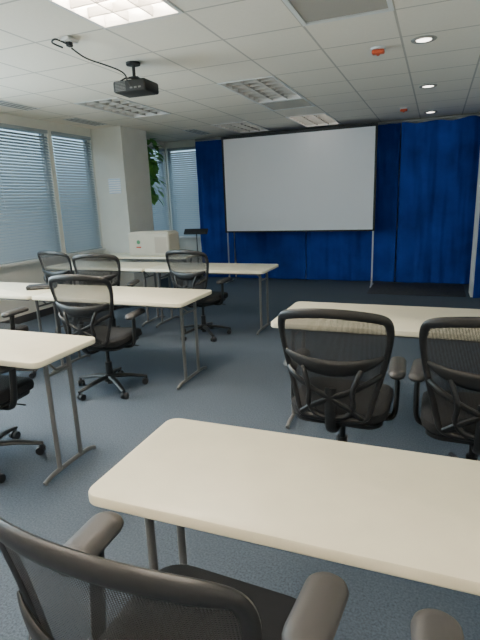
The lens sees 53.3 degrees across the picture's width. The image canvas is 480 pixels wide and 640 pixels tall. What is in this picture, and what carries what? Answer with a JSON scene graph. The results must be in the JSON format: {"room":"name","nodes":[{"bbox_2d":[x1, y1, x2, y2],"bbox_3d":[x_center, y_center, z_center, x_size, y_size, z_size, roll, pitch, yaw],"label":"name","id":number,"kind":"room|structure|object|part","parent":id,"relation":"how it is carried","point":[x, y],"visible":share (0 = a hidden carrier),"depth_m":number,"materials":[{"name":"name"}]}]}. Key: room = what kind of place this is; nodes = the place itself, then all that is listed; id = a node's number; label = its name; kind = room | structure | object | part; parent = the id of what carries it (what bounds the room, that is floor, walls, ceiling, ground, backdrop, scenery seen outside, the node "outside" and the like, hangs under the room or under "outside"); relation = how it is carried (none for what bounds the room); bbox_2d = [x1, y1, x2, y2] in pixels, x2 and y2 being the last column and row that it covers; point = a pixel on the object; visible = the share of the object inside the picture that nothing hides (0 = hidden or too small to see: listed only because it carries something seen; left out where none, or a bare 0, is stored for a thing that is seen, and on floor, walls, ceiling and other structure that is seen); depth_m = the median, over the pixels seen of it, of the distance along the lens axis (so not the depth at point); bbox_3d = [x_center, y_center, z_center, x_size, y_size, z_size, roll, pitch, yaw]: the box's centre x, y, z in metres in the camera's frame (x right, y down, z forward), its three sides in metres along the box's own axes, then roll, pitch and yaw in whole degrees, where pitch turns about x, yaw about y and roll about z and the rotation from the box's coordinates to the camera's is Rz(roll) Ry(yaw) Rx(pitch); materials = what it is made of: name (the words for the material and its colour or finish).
{"room":"training room","nodes":[
{"label":"training room","id":0,"kind":"room"},
{"bbox_2d":[0,113,172,321],"bbox_3d":[-3.610,-1.019,4.791,0.150,2.910,11.500,4,15,22],"label":"wall","id":1,"kind":"structure","parent":0,"point":[30,272],"depth_m":6.70,"materials":[{"name":"paint"}]},
{"bbox_2d":[0,127,59,267],"bbox_3d":[-3.024,-1.569,6.045,0.170,1.760,1.890,4,15,22],"label":"window","id":2,"kind":"structure","parent":1,"relation":"in","point":[39,134],"depth_m":6.50,"materials":[{"name":"silver metal"}]},
{"bbox_3d":[-2.968,-0.729,6.247,0.120,0.030,1.890,4,15,22],"label":"sill","id":3,"kind":"part","parent":2,"relation":"part of","materials":[{"name":"white paint"}]},
{"bbox_2d":[0,123,61,264],"bbox_3d":[-3.005,-1.581,6.034,0.057,1.720,1.830,4,15,22],"label":"window blind","id":4,"kind":"object","parent":2,"relation":"attached to","point":[7,204],"visible":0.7,"depth_m":6.39,"materials":[{"name":"grey plastic"}]},
{"bbox_3d":[-2.974,-0.758,6.242,0.050,0.020,1.830,4,15,22],"label":"rail","id":5,"kind":"part","parent":4,"relation":"part of","materials":[{"name":"grey metal"}]},
{"bbox_2d":[0,304,81,323],"bbox_3d":[-3.902,0.619,4.090,0.012,0.100,8.940,4,15,22],"label":"baseboard","id":6,"kind":"structure","parent":1,"relation":"attached to","point":[44,312],"depth_m":6.57,"materials":[{"name":"grey plastic"}]},
{"bbox_2d":[51,135,105,255],"bbox_3d":[-2.494,-1.911,7.323,0.170,1.760,0.880,4,15,22],"label":"window","id":7,"kind":"structure","parent":1,"relation":"in","point":[99,249],"depth_m":7.51,"materials":[{"name":"silver metal"}]},
{"bbox_2d":[51,131,101,253],"bbox_3d":[-2.475,-1.924,7.312,0.057,1.720,0.820,4,15,22],"label":"window blind","id":8,"kind":"object","parent":7,"relation":"attached to","point":[71,235],"visible":1,"depth_m":7.29,"materials":[{"name":"grey plastic"}]},
{"bbox_3d":[-2.444,-1.100,7.520,0.050,0.020,0.820,4,15,22],"label":"rail","id":9,"kind":"part","parent":8,"relation":"part of","materials":[{"name":"grey"}]},
{"bbox_3d":[-2.438,-1.071,7.525,0.120,0.030,0.880,4,15,22],"label":"sill","id":10,"kind":"part","parent":7,"relation":"part of","materials":[{"name":"white paint"}]},
{"bbox_2d":[148,146,169,230],"bbox_3d":[-1.756,-2.388,9.047,0.057,1.720,1.450,4,15,22],"label":"window blind","id":11,"kind":"object","parent":1,"relation":"attached to","point":[160,211],"visible":0.28,"depth_m":9.50,"materials":[{"name":"grey plastic"}]},
{"bbox_2d":[90,126,158,287],"bbox_3d":[-1.898,-1.768,8.018,0.560,2.660,0.720,4,15,22],"label":"wall column","id":12,"kind":"structure","parent":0,"point":[121,152],"depth_m":7.68,"materials":[{"name":"paint"}]},
{"bbox_2d":[108,178,121,193],"bbox_3d":[-1.978,-2.118,7.552,0.225,0.230,0.006,4,15,22],"label":"notice","id":13,"kind":"object","parent":12,"relation":"attached to","point":[114,183],"visible":1,"depth_m":7.55,"materials":[{"name":"paper"}]},
{"bbox_2d":[0,276,479,639],"bbox_3d":[-0.678,0.616,4.014,6.350,0.100,11.500,4,15,22],"label":"floor","id":14,"kind":"structure","parent":0,"point":[245,382],"depth_m":3.32,"materials":[{"name":"carpet"}]},
{"bbox_2d":[0,307,36,378],"bbox_3d":[-2.196,0.061,4.154,0.635,1.020,0.658,4,15,22],"label":"office chair","id":15,"kind":"object","parent":14,"relation":"on","point":[5,326],"visible":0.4,"depth_m":4.15,"materials":[{"name":"black plastic"}]},
{"bbox_3d":[-2.175,0.109,4.197,0.490,0.088,0.470,4,15,22],"label":"seat","id":16,"kind":"part","parent":15,"relation":"part of","materials":[{"name":"black fabric"}]},
{"bbox_3d":[-2.000,0.444,4.303,0.278,0.066,0.060,-5,14,-10],"label":"leg","id":17,"kind":"part","parent":15,"relation":"part of","materials":[{"name":"black plastic"}]},
{"bbox_2d":[0,366,45,482],"bbox_3d":[-1.559,0.379,2.792,0.635,1.020,0.658,2,15,18],"label":"office chair","id":18,"kind":"object","parent":14,"relation":"on","point":[13,388],"visible":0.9,"depth_m":2.84,"materials":[{"name":"black plastic"}]},
{"bbox_3d":[-1.519,0.733,3.077,0.060,0.066,0.278,-1,14,4],"label":"leg","id":19,"kind":"part","parent":18,"relation":"part of","materials":[{"name":"black plastic"}]},
{"bbox_3d":[-1.539,0.427,2.837,0.490,0.088,0.470,2,15,18],"label":"seat","id":20,"kind":"part","parent":18,"relation":"part of","materials":[{"name":"black fabric"}]},
{"bbox_3d":[-1.366,0.758,2.954,0.278,0.066,0.060,-6,15,-14],"label":"leg","id":21,"kind":"part","parent":18,"relation":"part of","materials":[{"name":"black plastic"}]},
{"bbox_2d":[0,282,73,371],"bbox_3d":[-2.457,0.032,4.884,1.520,0.739,0.600,4,15,22],"label":"folding table","id":22,"kind":"object","parent":14,"relation":"on","point":[8,290],"visible":0.48,"depth_m":4.50,"materials":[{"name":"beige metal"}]},
{"bbox_3d":[-1.889,0.098,4.533,0.028,0.672,0.028,4,15,22],"label":"leg","id":23,"kind":"part","parent":22,"relation":"part of","materials":[{"name":"silver metal"}]},
{"bbox_2d":[26,283,56,289],"bbox_3d":[-1.909,-0.321,4.606,0.270,0.040,0.124,-4,14,-7],"label":"case","id":24,"kind":"object","parent":22,"relation":"on","point":[31,286],"visible":0.75,"depth_m":4.55,"materials":[{"name":"grey plastic"}]},
{"bbox_3d":[-1.800,0.040,4.748,0.028,0.672,0.028,4,15,22],"label":"leg","id":25,"kind":"part","parent":22,"relation":"part of","materials":[{"name":"silver metal"}]},
{"bbox_2d":[0,329,95,485],"bbox_3d":[-1.632,0.477,2.989,1.520,0.739,0.500,3,15,21],"label":"folding table","id":26,"kind":"object","parent":14,"relation":"on","point":[18,349],"visible":1,"depth_m":2.71,"materials":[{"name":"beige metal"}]},
{"bbox_3d":[-1.049,0.533,2.673,0.028,0.672,0.028,3,15,21],"label":"leg","id":27,"kind":"part","parent":26,"relation":"part of","materials":[{"name":"silver metal"}]},
{"bbox_3d":[-0.984,0.490,2.835,0.028,0.672,0.028,3,15,21],"label":"leg","id":28,"kind":"part","parent":26,"relation":"part of","materials":[{"name":"silver metal"}]},
{"bbox_2d":[37,250,105,333],"bbox_3d":[-2.029,-0.370,5.843,0.635,1.020,0.658,6,16,29],"label":"office chair","id":29,"kind":"object","parent":14,"relation":"on","point":[47,273],"visible":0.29,"depth_m":5.50,"materials":[{"name":"black plastic"}]},
{"bbox_3d":[-2.163,-0.525,5.565,0.506,0.539,0.103,6,16,29],"label":"backrest","id":30,"kind":"part","parent":29,"relation":"part of","materials":[{"name":"grey fabric"}]},
{"bbox_3d":[-2.163,-0.527,5.564,0.538,0.573,0.131,6,16,29],"label":"backrest frame","id":31,"kind":"part","parent":29,"relation":"part of","materials":[{"name":"black plastic"}]},
{"bbox_2d":[48,274,147,400],"bbox_3d":[-1.117,0.088,3.881,0.635,1.020,0.658,2,15,16],"label":"office chair","id":32,"kind":"object","parent":14,"relation":"on","point":[108,338],"visible":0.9,"depth_m":3.62,"materials":[{"name":"black plastic"}]},
{"bbox_3d":[-1.192,-0.064,3.579,0.506,0.539,0.103,2,15,16],"label":"backrest","id":33,"kind":"part","parent":32,"relation":"part of","materials":[{"name":"grey fabric"}]},
{"bbox_3d":[-1.192,-0.065,3.578,0.538,0.573,0.131,2,15,16],"label":"backrest frame","id":34,"kind":"part","parent":32,"relation":"part of","materials":[{"name":"black plastic"}]},
{"bbox_3d":[-1.248,0.477,4.053,0.279,0.066,0.064,2,15,16],"label":"leg","id":35,"kind":"part","parent":32,"relation":"part of","materials":[{"name":"black plastic"}]},
{"bbox_3d":[-1.191,0.520,3.875,0.060,0.066,0.278,9,18,37],"label":"leg","id":36,"kind":"part","parent":32,"relation":"part of","materials":[{"name":"black plastic"}]},
{"bbox_3d":[-1.099,0.136,3.926,0.490,0.088,0.470,2,15,16],"label":"seat","id":37,"kind":"part","parent":32,"relation":"part of","materials":[{"name":"black fabric"}]},
{"bbox_3d":[-0.994,0.514,3.868,0.060,0.066,0.278,-12,17,-33],"label":"leg","id":38,"kind":"part","parent":32,"relation":"part of","materials":[{"name":"black plastic"}]},
{"bbox_3d":[-1.084,0.442,4.166,0.060,0.066,0.278,-2,14,2],"label":"leg","id":39,"kind":"part","parent":32,"relation":"part of","materials":[{"name":"black plastic"}]},
{"bbox_3d":[-0.928,0.466,4.048,0.278,0.066,0.060,-6,15,-15],"label":"leg","id":40,"kind":"part","parent":32,"relation":"part of","materials":[{"name":"black plastic"}]},
{"bbox_2d":[46,261,165,326],"bbox_3d":[-1.751,-0.372,6.379,1.520,0.739,0.600,4,15,22],"label":"folding table","id":41,"kind":"object","parent":14,"relation":"on","point":[125,266],"visible":0.45,"depth_m":6.11,"materials":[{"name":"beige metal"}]},
{"bbox_3d":[-1.856,-0.628,6.075,1.400,0.018,0.020,4,15,22],"label":"rail","id":42,"kind":"part","parent":41,"relation":"part of","materials":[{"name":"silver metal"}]},
{"bbox_3d":[-1.183,-0.306,6.028,0.028,0.672,0.028,4,15,22],"label":"leg","id":43,"kind":"part","parent":41,"relation":"part of","materials":[{"name":"silver metal"}]},
{"bbox_3d":[-1.094,-0.363,6.243,0.028,0.672,0.028,4,15,22],"label":"leg","id":44,"kind":"part","parent":41,"relation":"part of","materials":[{"name":"silver metal"}]},
{"bbox_2d":[72,253,141,334],"bbox_3d":[-1.471,-0.273,5.369,0.635,1.020,0.658,0,14,10],"label":"office chair","id":45,"kind":"object","parent":14,"relation":"on","point":[94,266],"visible":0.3,"depth_m":5.03,"materials":[{"name":"black plastic"}]},
{"bbox_3d":[-1.518,-0.424,5.061,0.506,0.539,0.103,0,14,10],"label":"backrest","id":46,"kind":"part","parent":45,"relation":"part of","materials":[{"name":"grey fabric"}]},
{"bbox_3d":[-1.518,-0.426,5.061,0.538,0.573,0.131,0,14,10],"label":"backrest frame","id":47,"kind":"part","parent":45,"relation":"part of","materials":[{"name":"black plastic"}]},
{"bbox_2d":[32,285,211,389],"bbox_3d":[-1.038,0.119,4.320,1.520,0.739,0.600,4,15,22],"label":"folding table","id":48,"kind":"object","parent":14,"relation":"on","point":[170,298],"visible":0.8,"depth_m":4.10,"materials":[{"name":"plastic"}]},
{"bbox_3d":[-1.694,0.110,4.455,0.028,0.672,0.028,4,15,22],"label":"leg","id":49,"kind":"part","parent":48,"relation":"part of","materials":[{"name":"silver metal"}]},
{"bbox_3d":[-1.143,-0.138,4.016,1.400,0.018,0.020,4,15,22],"label":"rail","id":50,"kind":"part","parent":48,"relation":"part of","materials":[{"name":"silver metal"}]},
{"bbox_3d":[-0.470,0.185,3.968,0.028,0.672,0.028,4,15,22],"label":"leg","id":51,"kind":"part","parent":48,"relation":"part of","materials":[{"name":"silver metal"}]},
{"bbox_3d":[-0.381,0.127,4.184,0.028,0.672,0.028,4,15,22],"label":"leg","id":52,"kind":"part","parent":48,"relation":"part of","materials":[{"name":"silver metal"}]},
{"bbox_2d":[105,253,192,306],"bbox_3d":[-1.369,-0.632,7.355,1.520,0.739,0.500,3,15,21],"label":"folding table","id":53,"kind":"object","parent":14,"relation":"on","point":[122,256],"visible":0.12,"depth_m":7.09,"materials":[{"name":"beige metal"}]},
{"bbox_3d":[-1.453,-0.901,7.095,1.400,0.018,0.020,3,15,21],"label":"rail","id":54,"kind":"part","parent":53,"relation":"part of","materials":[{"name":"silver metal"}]},
{"bbox_2d":[128,230,179,255],"bbox_3d":[-1.286,-1.151,7.159,0.680,0.355,0.362,3,15,19],"label":"carton","id":55,"kind":"object","parent":53,"relation":"on","point":[141,243],"visible":0.9,"depth_m":7.00,"materials":[{"name":"beige cardboard"}]},
{"bbox_3d":[-1.291,-1.303,7.121,0.620,0.040,0.300,3,15,19],"label":"lid","id":56,"kind":"part","parent":55,"relation":"part of","materials":[{"name":"white cardboard"}]},
{"bbox_3d":[-1.150,-1.086,6.931,0.190,0.230,0.002,3,15,19],"label":"panel","id":57,"kind":"part","parent":55,"relation":"part of","materials":[{"name":"beige cardboard"}]},
{"bbox_2d":[147,138,165,285],"bbox_3d":[-1.556,-1.912,8.660,0.664,2.598,0.736,4,15,22],"label":"potted plant","id":58,"kind":"object","parent":14,"relation":"on","point":[153,165],"visible":0.3,"depth_m":8.41,"materials":[{"name":"green plant"}]},
{"bbox_2d":[0,511,348,639],"bbox_3d":[-0.106,0.750,1.097,0.669,1.018,0.659,4,15,24],"label":"office chair","id":59,"kind":"object","parent":14,"relation":"on","point":[180,601],"visible":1,"depth_m":0.78,"materials":[{"name":"black plastic"}]},
{"bbox_3d":[-0.221,0.596,0.810,0.506,0.539,0.103,4,15,24],"label":"backrest","id":60,"kind":"part","parent":59,"relation":"part of","materials":[{"name":"grey fabric"}]},
{"bbox_3d":[-0.090,0.797,1.143,0.490,0.088,0.470,4,15,24],"label":"seat","id":61,"kind":"part","parent":59,"relation":"part of","materials":[{"name":"black fabric"}]},
{"bbox_2d":[184,228,207,288],"bbox_3d":[-0.661,-0.967,7.891,0.462,1.073,0.402,4,15,22],"label":"music stand","id":62,"kind":"object","parent":14,"relation":"on","point":[186,231],"visible":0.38,"depth_m":7.70,"materials":[{"name":"black metal"}]},
{"bbox_2d":[184,228,207,234],"bbox_3d":[-0.710,-1.424,7.696,0.420,0.089,0.069,4,15,22],"label":"tray","id":63,"kind":"object","parent":62,"relation":"on","point":[187,231],"depth_m":7.68,"materials":[{"name":"black metal"}]},
{"bbox_2d":[165,250,231,341],"bbox_3d":[-0.446,-0.310,5.359,0.635,1.020,0.658,5,16,27],"label":"office chair","id":64,"kind":"object","parent":14,"relation":"on","point":[216,298],"visible":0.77,"depth_m":5.11,"materials":[{"name":"black plastic"}]},
{"bbox_3d":[-0.572,-0.465,5.077,0.506,0.539,0.103,5,16,27],"label":"backrest","id":65,"kind":"part","parent":64,"relation":"part of","materials":[{"name":"grey fabric"}]},
{"bbox_3d":[-0.572,-0.466,5.076,0.538,0.573,0.131,5,16,27],"label":"backrest frame","id":66,"kind":"part","parent":64,"relation":"part of","materials":[{"name":"black plastic"}]},
{"bbox_3d":[-0.540,0.117,5.375,0.278,0.066,0.060,-14,18,-39],"label":"leg","id":67,"kind":"part","parent":64,"relation":"part of","materials":[{"name":"black plastic"}]},
{"bbox_3d":[-0.348,0.121,5.328,0.060,0.066,0.278,-8,15,-21],"label":"leg","id":68,"kind":"part","parent":64,"relation":"part of","materials":[{"name":"black plastic"}]},
{"bbox_3d":[-0.421,-0.262,5.401,0.490,0.088,0.470,5,16,27],"label":"seat","id":69,"kind":"part","parent":64,"relation":"part of","materials":[{"name":"black fabric"}]},
{"bbox_3d":[-0.245,0.076,5.490,0.278,0.066,0.060,-3,14,-4],"label":"leg","id":70,"kind":"part","parent":64,"relation":"part of","materials":[{"name":"black plastic"}]},
{"bbox_2d":[145,262,277,334],"bbox_3d":[-0.332,-0.285,5.815,1.520,0.739,0.600,4,15,22],"label":"folding table","id":71,"kind":"object","parent":14,"relation":"on","point":[214,268],"visible":0.81,"depth_m":5.62,"materials":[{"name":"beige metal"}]},
{"bbox_3d":[-0.989,-0.294,5.951,0.028,0.672,0.028,4,15,22],"label":"leg","id":72,"kind":"part","parent":71,"relation":"part of","materials":[{"name":"silver metal"}]},
{"bbox_3d":[-0.900,-0.351,6.166,0.028,0.672,0.028,4,15,22],"label":"leg","id":73,"kind":"part","parent":71,"relation":"part of","materials":[{"name":"silver metal"}]},
{"bbox_3d":[-0.437,-0.541,5.511,1.400,0.018,0.020,4,15,22],"label":"rail","id":74,"kind":"part","parent":71,"relation":"part of","materials":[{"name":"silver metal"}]},
{"bbox_3d":[0.236,-0.219,5.463,0.028,0.672,0.028,4,15,22],"label":"leg","id":75,"kind":"part","parent":71,"relation":"part of","materials":[{"name":"silver metal"}]},
{"bbox_3d":[0.325,-0.277,5.679,0.028,0.672,0.028,4,15,22],"label":"leg","id":76,"kind":"part","parent":71,"relation":"part of","materials":[{"name":"silver metal"}]},
{"bbox_2d":[88,418,479,595],"bbox_3d":[0.379,0.812,1.348,1.520,0.739,0.500,3,15,21],"label":"folding table","id":77,"kind":"object","parent":14,"relation":"on","point":[410,515],"visible":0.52,"depth_m":1.26,"materials":[{"name":"laminate"}]},
{"bbox_3d":[-0.269,0.798,1.502,0.028,0.672,0.028,3,15,21],"label":"leg","id":78,"kind":"part","parent":77,"relation":"part of","materials":[{"name":"silver metal"}]},
{"bbox_3d":[-0.204,0.754,1.665,0.028,0.672,0.028,3,15,21],"label":"leg","id":79,"kind":"part","parent":77,"relation":"part of","materials":[{"name":"silver metal"}]},
{"bbox_2d":[221,123,377,287],"bbox_3d":[0.967,-1.901,8.262,2.670,2.579,0.350,4,15,22],"label":"projection screen","id":80,"kind":"object","parent":14,"relation":"on","point":[316,179],"visible":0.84,"depth_m":8.08,"materials":[{"name":"white fabric"}]},
{"bbox_2d":[278,308,405,441],"bbox_3d":[0.530,0.370,2.505,0.635,1.020,0.658,4,15,23],"label":"office chair","id":81,"kind":"object","parent":14,"relation":"on","point":[338,403],"visible":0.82,"depth_m":2.22,"materials":[{"name":"black plastic"}]},
{"bbox_3d":[0.425,0.217,2.213,0.506,0.539,0.103,4,15,23],"label":"backrest","id":82,"kind":"part","parent":81,"relation":"part of","materials":[{"name":"grey fabric"}]},
{"bbox_3d":[0.552,0.418,2.548,0.490,0.088,0.470,4,15,23],"label":"seat","id":83,"kind":"part","parent":81,"relation":"part of","materials":[{"name":"black fabric"}]},
{"bbox_2d":[271,301,479,428],"bbox_3d":[1.026,0.337,3.133,1.520,0.739,0.670,4,15,22],"label":"folding table","id":84,"kind":"object","parent":14,"relation":"on","point":[407,321],"visible":0.53,"depth_m":3.07,"materials":[{"name":"plastic"}]},
{"bbox_3d":[0.362,0.333,3.250,0.028,0.672,0.028,4,15,22],"label":"leg","id":85,"kind":"part","parent":84,"relation":"part of","materials":[{"name":"silver metal"}]},
{"bbox_3d":[0.908,0.089,2.798,1.400,0.018,0.020,4,15,22],"label":"rail","id":86,"kind":"part","parent":84,"relation":"part of","materials":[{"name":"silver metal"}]},
{"bbox_2d":[367,283,465,296],"bbox_3d":[2.817,-0.492,7.655,1.420,0.008,1.000,4,15,22],"label":"floor mat","id":87,"kind":"object","parent":14,"relation":"on","point":[443,290],"visible":1,"depth_m":7.59,"materials":[{"name":"black carpet"}]},
{"bbox_2d":[410,608,464,639],"bbox_3d":[0.624,0.801,0.781,0.669,1.018,0.659,3,15,20],"label":"office chair","id":88,"kind":"object","parent":14,"relation":"on","point":[426,624],"visible":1,"depth_m":0.88,"materials":[{"name":"black plastic"}]},
{"bbox_2d":[408,317,479,460],"bbox_3d":[1.114,0.409,2.262,0.635,1.020,0.658,4,15,22],"label":"office chair","id":89,"kind":"object","parent":14,"relation":"on","point":[451,415],"visible":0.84,"depth_m":2.03,"materials":[{"name":"black plastic"}]},
{"bbox_3d":[1.135,0.456,2.306,0.490,0.088,0.470,4,15,22],"label":"seat","id":90,"kind":"part","parent":89,"relation":"part of","materials":[{"name":"black fabric"}]},
{"bbox_3d":[1.013,0.256,1.969,0.506,0.539,0.103,4,15,22],"label":"backrest","id":91,"kind":"part","parent":89,"relation":"part of","materials":[{"name":"grey fabric"}]},
{"bbox_3d":[1.167,0.763,2.545,0.060,0.066,0.278,0,14,8],"label":"leg","id":92,"kind":"part","parent":89,"relation":"part of","materials":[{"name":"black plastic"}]},
{"bbox_2d":[0,0,479,141],"bbox_3d":[-0.780,-2.018,3.351,6.050,0.015,11.200,4,15,22],"label":"ceiling","id":93,"kind":"structure","parent":0,"point":[332,65],"depth_m":4.18,"materials":[{"name":"tile"}]},
{"bbox_2d":[0,100,40,110],"bbox_3d":[-2.676,-2.452,5.414,0.224,0.006,0.900,4,15,22],"label":"ceiling vent","id":94,"kind":"object","parent":93,"relation":"in","point":[2,102],"visible":1,"depth_m":5.58,"materials":[{"name":"white metal"}]},
{"bbox_2d":[59,35,78,47],"bbox_3d":[-1.218,-1.979,3.409,0.075,0.055,0.115,4,15,22],"label":"outlet","id":95,"kind":"object","parent":93,"relation":"attached to","point":[70,41],"visible":1,"depth_m":3.39,"materials":[{"name":"white plastic"}]},
{"bbox_2d":[51,38,65,48],"bbox_3d":[-1.291,-1.969,3.400,0.079,0.037,0.100,10,18,40],"label":"cable loop","id":96,"kind":"object","parent":95,"relation":"attached to","point":[52,40],"visible":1,"depth_m":3.39,"materials":[{"name":"black"}]},
{"bbox_2d":[71,48,131,86],"bbox_3d":[-1.076,-1.953,3.719,0.056,0.159,0.612,6,16,29],"label":"power cable","id":97,"kind":"object","parent":95,"relation":"hanging from","point":[71,48],"visible":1,"depth_m":3.74,"materials":[{"name":"black plastic"}]},
{"bbox_2d":[62,118,107,125],"bbox_3d":[-2.201,-2.825,6.823,0.224,0.006,0.700,4,15,22],"label":"ceiling vent","id":98,"kind":"object","parent":93,"relation":"in","point":[78,120],"visible":1,"depth_m":6.79,"materials":[{"name":"white metal"}]},
{"bbox_2d":[46,0,183,28],"bbox_3d":[-0.864,-1.878,2.565,0.606,0.146,1.216,4,15,22],"label":"light","id":99,"kind":"object","parent":93,"relation":"attached to","point":[105,14],"visible":1,"depth_m":3.02,"materials":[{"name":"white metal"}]},
{"bbox_2d":[74,97,171,117],"bbox_3d":[-1.429,-2.714,5.975,0.606,0.146,1.216,4,15,22],"label":"light","id":100,"kind":"object","parent":93,"relation":"attached to","point":[116,105],"visible":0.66,"depth_m":6.00,"materials":[{"name":"white metal"}]},
{"bbox_2d":[113,61,158,97],"bbox_3d":[-0.891,-2.072,4.112,0.310,0.242,0.282,3,15,19],"label":"projector","id":101,"kind":"object","parent":93,"relation":"hanging from","point":[140,87],"visible":1,"depth_m":4.04,"materials":[{"name":"black plastic"}]},
{"bbox_2d":[115,81,125,91],"bbox_3d":[-1.009,-1.969,4.028,0.100,0.071,0.003,3,15,19],"label":"vent","id":102,"kind":"object","parent":101,"relation":"attached to","point":[120,86],"depth_m":4.03,"materials":[{"name":"grey plastic"}]},
{"bbox_3d":[-0.906,-2.171,4.053,0.120,0.020,0.120,3,15,19],"label":"ceiling plate","id":103,"kind":"part","parent":101,"relation":"part of","materials":[{"name":"black metal"}]},
{"bbox_2d":[182,129,211,134],"bbox_3d":[-0.727,-3.240,8.242,0.224,0.006,0.700,4,15,22],"label":"ceiling vent","id":104,"kind":"object","parent":93,"relation":"in","point":[195,131],"visible":1,"depth_m":8.18,"materials":[{"name":"white metal"}]},
{"bbox_2d":[212,121,271,133],"bbox_3d":[0.043,-3.266,7.939,0.606,0.146,1.216,4,15,22],"label":"light","id":105,"kind":"object","parent":93,"relation":"attached to","point":[244,126],"visible":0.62,"depth_m":7.98,"materials":[{"name":"white metal"}]},
{"bbox_2d":[217,76,304,103],"bbox_3d":[0.269,-2.611,5.300,0.606,0.146,1.216,4,15,22],"label":"light","id":106,"kind":"object","parent":93,"relation":"attached to","point":[267,89],"visible":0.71,"depth_m":5.31,"materials":[{"name":"white metal"}]},
{"bbox_2d":[259,98,315,110],"bbox_3d":[0.610,-2.787,6.131,0.606,0.055,0.606,4,15,22],"label":"ceiling vent","id":107,"kind":"object","parent":93,"relation":"in","point":[296,103],"visible":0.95,"depth_m":6.14,"materials":[{"name":"white metal"}]},
{"bbox_2d":[285,113,340,126],"bbox_3d":[1.175,-3.196,7.488,0.606,0.146,1.216,4,15,22],"label":"light","id":108,"kind":"object","parent":93,"relation":"attached to","point":[321,119],"visible":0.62,"depth_m":7.52,"materials":[{"name":"white metal"}]},
{"bbox_2d":[195,113,479,140],"bbox_3d":[1.590,-3.262,8.102,5.260,0.030,0.030,4,15,22],"label":"track","id":109,"kind":"object","parent":93,"relation":"attached to","point":[475,114],"visible":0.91,"depth_m":7.61,"materials":[{"name":"grey metal"}]},
{"bbox_2d":[195,140,234,276],"bbox_3d":[-0.465,-2.115,9.266,0.702,2.585,0.062,3,15,19],"label":"curtain","id":110,"kind":"object","parent":109,"relation":"hanging from","point":[214,245],"visible":0.69,"depth_m":9.25,"materials":[{"name":"blue fabric"}]},
{"bbox_2d":[235,232,305,278],"bbox_3d":[0.529,-2.055,8.872,1.400,2.585,0.100,4,15,22],"label":"curtain","id":111,"kind":"object","parent":109,"relation":"hanging from","point":[287,250],"visible":0.26,"depth_m":9.03,"materials":[{"name":"blue fabric"}]},
{"bbox_2d":[306,123,400,281],"bbox_3d":[1.922,-1.970,8.320,1.560,2.585,0.095,4,15,22],"label":"curtain","id":112,"kind":"object","parent":109,"relation":"hanging from","point":[334,255],"visible":0.43,"depth_m":8.36,"materials":[{"name":"blue fabric"}]},
{"bbox_2d":[395,115,479,283],"bbox_3d":[3.354,-1.872,7.697,1.530,2.590,0.104,4,15,22],"label":"curtain","id":113,"kind":"object","parent":109,"relation":"hanging from","point":[439,159],"visible":0.92,"depth_m":7.74,"materials":[{"name":"blue fabric"}]},
{"bbox_2d":[282,0,393,25],"bbox_3d":[0.496,-1.912,2.672,0.606,0.055,1.216,4,15,22],"label":"ceiling vent","id":114,"kind":"object","parent":93,"relation":"in","point":[305,11],"visible":0.99,"depth_m":3.07,"materials":[{"name":"white metal"}]},
{"bbox_2d":[371,46,385,55],"bbox_3d":[1.132,-2.198,3.916,0.126,0.060,0.126,4,15,22],"label":"fire alarm strobe","id":115,"kind":"object","parent":93,"relation":"attached to","point":[376,50],"visible":1,"depth_m":3.89,"materials":[{"name":"orange plastic"}]},
{"bbox_2d":[400,107,407,112],"bbox_3d":[2.300,-2.946,6.710,0.120,0.060,0.120,4,15,22],"label":"fire alarm strobe","id":116,"kind":"object","parent":93,"relation":"attached to","point":[403,109],"visible":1,"depth_m":6.68,"materials":[{"name":"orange plastic"}]},
{"bbox_2d":[411,35,436,43],"bbox_3d":[1.437,-2.189,3.736,0.194,0.008,0.194,4,15,22],"label":"recessed light","id":117,"kind":"object","parent":93,"relation":"in","point":[427,38],"visible":1,"depth_m":3.72,"materials":[{"name":"grey"}]},
{"bbox_2d":[419,84,436,87],"bbox_3d":[2.117,-2.628,5.377,0.194,0.008,0.194,4,15,22],"label":"recessed light","id":118,"kind":"object","parent":93,"relation":"in","point":[426,85],"visible":1,"depth_m":5.36,"materials":[{"name":"grey"}]},
{"bbox_2d":[164,115,479,280],"bbox_3d":[1.443,-2.201,8.709,6.200,2.910,0.150,4,15,22],"label":"wall","id":119,"kind":"structure","parent":0,"point":[184,243],"depth_m":9.50,"materials":[{"name":"paint"}]},
{"bbox_2d":[168,149,200,237],"bbox_3d":[-1.074,-2.541,9.605,0.810,1.760,0.170,4,15,22],"label":"window","id":120,"kind":"structure","parent":119,"relation":"in","point":[190,149],"depth_m":9.74,"materials":[{"name":"silver metal"}]},
{"bbox_2d":[167,146,199,235],"bbox_3d":[-1.073,-2.549,9.579,0.730,1.720,0.057,4,15,22],"label":"window blind","id":121,"kind":"object","parent":120,"relation":"attached to","point":[186,206],"visible":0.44,"depth_m":9.59,"materials":[{"name":"grey plastic"}]},
{"bbox_3d":[-1.050,-1.696,9.793,0.810,0.030,0.120,4,15,22],"label":"sill","id":122,"kind":"part","parent":120,"relation":"part of","materials":[{"name":"white metal"}]},
{"bbox_2d":[469,156,479,296],"bbox_3d":[3.567,-1.655,6.721,0.430,2.660,0.400,4,15,22],"label":"wall","id":123,"kind":"structure","parent":0,"point":[477,207],"depth_m":6.81,"materials":[{"name":"paint"}]},
{"bbox_3d":[2.113,-0.649,2.435,0.150,2.910,11.350,4,15,22],"label":"wall","id":124,"kind":"structure","parent":0,"visible":0},
{"bbox_2d":[473,214,479,297],"bbox_3d":[3.454,-1.560,6.455,0.377,2.585,0.064,4,16,24],"label":"curtain","id":125,"kind":"object","parent":124,"relation":"hanging from","point":[476,290],"visible":1,"depth_m":6.74,"materials":[{"name":"blue fabric"}]}
]}

